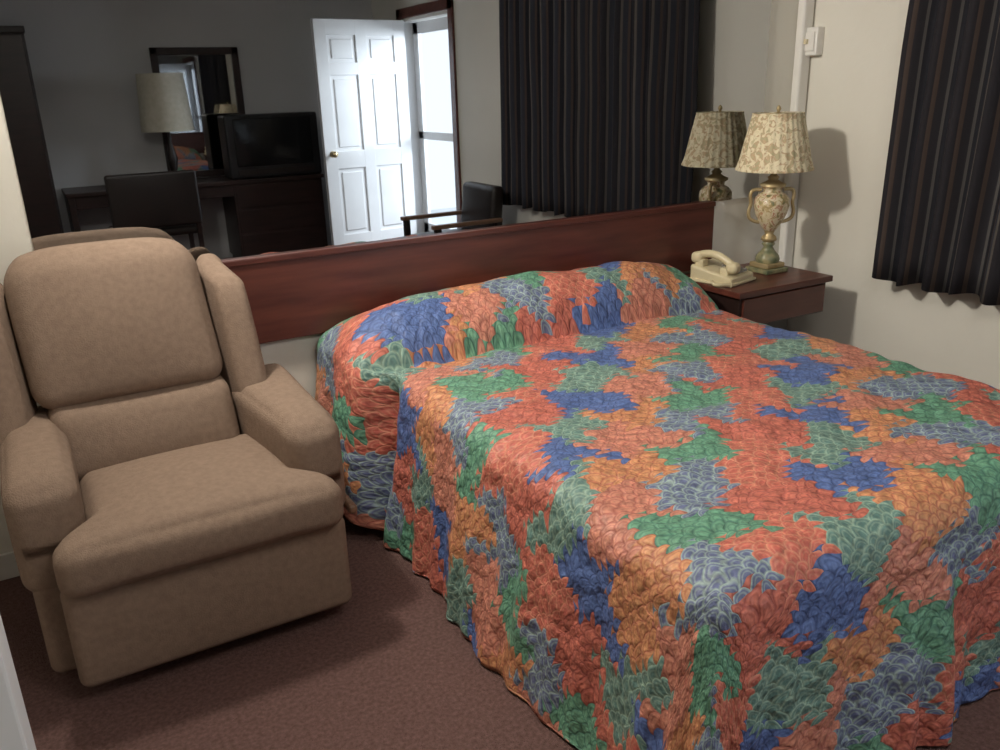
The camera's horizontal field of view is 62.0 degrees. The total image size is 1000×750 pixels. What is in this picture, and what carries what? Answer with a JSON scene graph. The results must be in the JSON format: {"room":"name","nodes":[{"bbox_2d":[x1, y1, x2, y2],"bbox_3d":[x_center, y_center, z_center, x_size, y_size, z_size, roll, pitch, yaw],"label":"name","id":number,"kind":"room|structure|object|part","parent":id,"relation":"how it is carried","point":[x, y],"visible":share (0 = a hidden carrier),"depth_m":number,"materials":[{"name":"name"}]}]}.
{"room":"hotel room","nodes":[
{"label":"hotel room","id":0,"kind":"room"},
{"bbox_2d":[0,615,36,749],"bbox_3d":[-0.713,0.009,0.789,0.288,2.450,0.080,-12,22,-27],"label":"door frame","id":1,"kind":"structure","parent":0,"point":[15,729],"depth_m":0.96,"materials":[{"name":"white paint"}]},
{"bbox_2d":[0,0,798,553],"bbox_3d":[-0.201,-0.826,3.140,3.860,2.450,0.100,-12,22,-27],"label":"wall","id":2,"kind":"structure","parent":0,"point":[735,236],"depth_m":3.68,"materials":[{"name":"paint"}]},
{"bbox_2d":[0,551,19,580],"bbox_3d":[-0.139,0.303,3.482,3.660,0.090,0.012,-12,22,-27],"label":"baseboard","id":3,"kind":"structure","parent":2,"relation":"attached to","point":[8,565],"depth_m":2.70,"materials":[{"name":"white wood"}]},
{"bbox_2d":[0,0,771,260],"bbox_3d":[-0.111,-1.154,3.021,3.007,1.258,0.008,-12,22,-27],"label":"wall mirror","id":4,"kind":"object","parent":2,"relation":"attached to","point":[226,129],"visible":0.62,"depth_m":2.89,"materials":[{"name":"clear glass"}]},
{"bbox_2d":[222,201,715,343],"bbox_3d":[-0.206,-0.391,3.198,2.719,0.301,0.036,-12,22,-27],"label":"headboard","id":5,"kind":"object","parent":2,"relation":"attached to","point":[297,294],"visible":0.43,"depth_m":3.16,"materials":[{"name":"brown wood"}]},
{"bbox_2d":[685,263,832,329],"bbox_3d":[1.143,-0.151,3.855,0.567,0.627,0.424,-12,22,-27],"label":"nightstand","id":6,"kind":"object","parent":2,"relation":"attached to","point":[771,300],"visible":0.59,"depth_m":3.61,"materials":[{"name":"brown wood"}]},
{"bbox_2d":[689,250,755,287],"bbox_3d":[0.961,-0.480,3.646,0.250,0.140,0.230,-19,26,-40],"label":"telephone","id":7,"kind":"object","parent":6,"relation":"on","point":[718,271],"visible":0.98,"depth_m":3.62,"materials":[{"name":"plastic"}]},
{"bbox_3d":[0.979,-0.426,3.682,0.204,0.013,0.224,-19,26,-40],"label":"foot plate","id":8,"kind":"part","parent":7,"relation":"part of","materials":[{"name":"plastic"}]},
{"bbox_3d":[0.938,-0.390,3.563,0.105,0.017,0.066,16,26,42],"label":"coiled cord","id":9,"kind":"part","parent":7,"relation":"part of","materials":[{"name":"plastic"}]},
{"bbox_2d":[735,105,814,274],"bbox_3d":[1.214,-0.821,3.711,0.336,0.728,0.334,-12,22,-27],"label":"table lamp","id":10,"kind":"object","parent":6,"relation":"on","point":[775,143],"visible":1,"depth_m":3.59,"materials":[{"name":"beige ceramic"}]},
{"bbox_3d":[1.138,-0.757,3.735,0.060,0.163,0.016,-1,19,1],"label":"handle","id":11,"kind":"part","parent":10,"relation":"part of","materials":[{"name":"gold metal"}]},
{"bbox_3d":[1.208,-1.021,3.642,0.336,0.241,0.334,-12,22,-27],"label":"lamp shade","id":12,"kind":"part","parent":10,"relation":"part of","materials":[{"name":"beige fabric"}]},
{"bbox_3d":[1.295,-0.761,3.731,0.060,0.163,0.016,-1,19,1],"label":"handle","id":13,"kind":"part","parent":10,"relation":"part of","materials":[{"name":"gold metal"}]},
{"bbox_3d":[1.121,-0.087,3.927,0.320,0.460,0.280,-12,22,-27],"label":"support leg","id":14,"kind":"part","parent":6,"relation":"part of","materials":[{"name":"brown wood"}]},
{"bbox_3d":[1.235,-0.303,3.621,0.497,0.122,0.013,-12,22,-27],"label":"drawer","id":15,"kind":"part","parent":6,"relation":"part of","materials":[{"name":"brown wood"}]},
{"bbox_2d":[0,515,999,749],"bbox_3d":[1.167,1.104,1.356,3.860,0.100,5.450,-12,22,-27],"label":"floor","id":16,"kind":"structure","parent":0,"point":[384,668],"depth_m":2.17,"materials":[{"name":"carpet"}]},
{"bbox_2d":[0,237,356,686],"bbox_3d":[-0.941,0.192,2.385,0.890,1.068,0.858,-12,22,-27],"label":"recliner","id":17,"kind":"object","parent":16,"relation":"on","point":[171,492],"visible":1,"depth_m":2.31,"materials":[{"name":"fabric"}]},
{"bbox_3d":[-1.246,0.322,2.278,0.176,0.340,0.605,-12,22,-27],"label":"arm","id":18,"kind":"part","parent":17,"relation":"part of","materials":[{"name":"fabric"}]},
{"bbox_3d":[-1.248,0.536,2.351,0.115,0.340,0.580,-12,22,-27],"label":"panel","id":19,"kind":"part","parent":17,"relation":"part of","materials":[{"name":"fabric"}]},
{"bbox_2d":[52,434,343,597],"bbox_3d":[-0.854,0.348,2.317,0.713,0.204,0.561,-12,22,-27],"label":"seat cushion","id":20,"kind":"object","parent":17,"relation":"on","point":[147,518],"depth_m":2.16,"materials":[{"name":"fabric"}]},
{"bbox_3d":[-0.757,0.590,2.243,0.725,0.290,0.099,-12,22,-27],"label":"footrest panel","id":21,"kind":"part","parent":17,"relation":"part of","materials":[{"name":"fabric"}]},
{"bbox_3d":[-0.677,0.198,2.581,0.223,0.340,0.605,-12,22,-27],"label":"arm","id":22,"kind":"part","parent":17,"relation":"part of","materials":[{"name":"fabric"}]},
{"bbox_3d":[-0.455,0.378,2.474,0.028,0.030,0.120,-12,22,-27],"label":"lever handle","id":23,"kind":"part","parent":17,"relation":"part of","materials":[{"name":"brown wood"}]},
{"bbox_2d":[315,261,999,749],"bbox_3d":[0.540,0.209,2.615,1.800,0.797,1.999,-12,22,-27],"label":"bed","id":24,"kind":"object","parent":16,"relation":"on","point":[666,518],"visible":1,"depth_m":2.00,"materials":[{"name":"multicoloured fabric"}]},
{"bbox_2d":[787,0,999,389],"bbox_3d":[2.768,-0.455,1.809,0.120,2.450,5.250,-12,22,-27],"label":"wall","id":25,"kind":"structure","parent":0,"point":[852,85],"depth_m":3.69,"materials":[{"name":"paint"}]},
{"bbox_2d":[778,0,824,266],"bbox_3d":[1.405,-1.135,3.884,0.072,2.450,0.105,-12,22,-27],"label":"conduit","id":26,"kind":"object","parent":25,"relation":"attached to","point":[809,39],"visible":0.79,"depth_m":3.81,"materials":[{"name":"plastic"}]},
{"bbox_2d":[803,31,814,50],"bbox_3d":[1.379,-1.499,3.744,0.021,0.080,0.072,-12,22,-27],"label":"switch","id":27,"kind":"object","parent":26,"relation":"attached to","point":[808,36],"depth_m":3.74,"materials":[{"name":"plastic"}]},
{"bbox_2d":[872,0,999,305],"bbox_3d":[2.144,-0.911,2.507,0.146,1.642,2.230,-12,22,-27],"label":"curtain","id":28,"kind":"object","parent":25,"relation":"attached to","point":[939,224],"visible":1,"depth_m":3.23,"materials":[{"name":"black fabric"}]}
]}

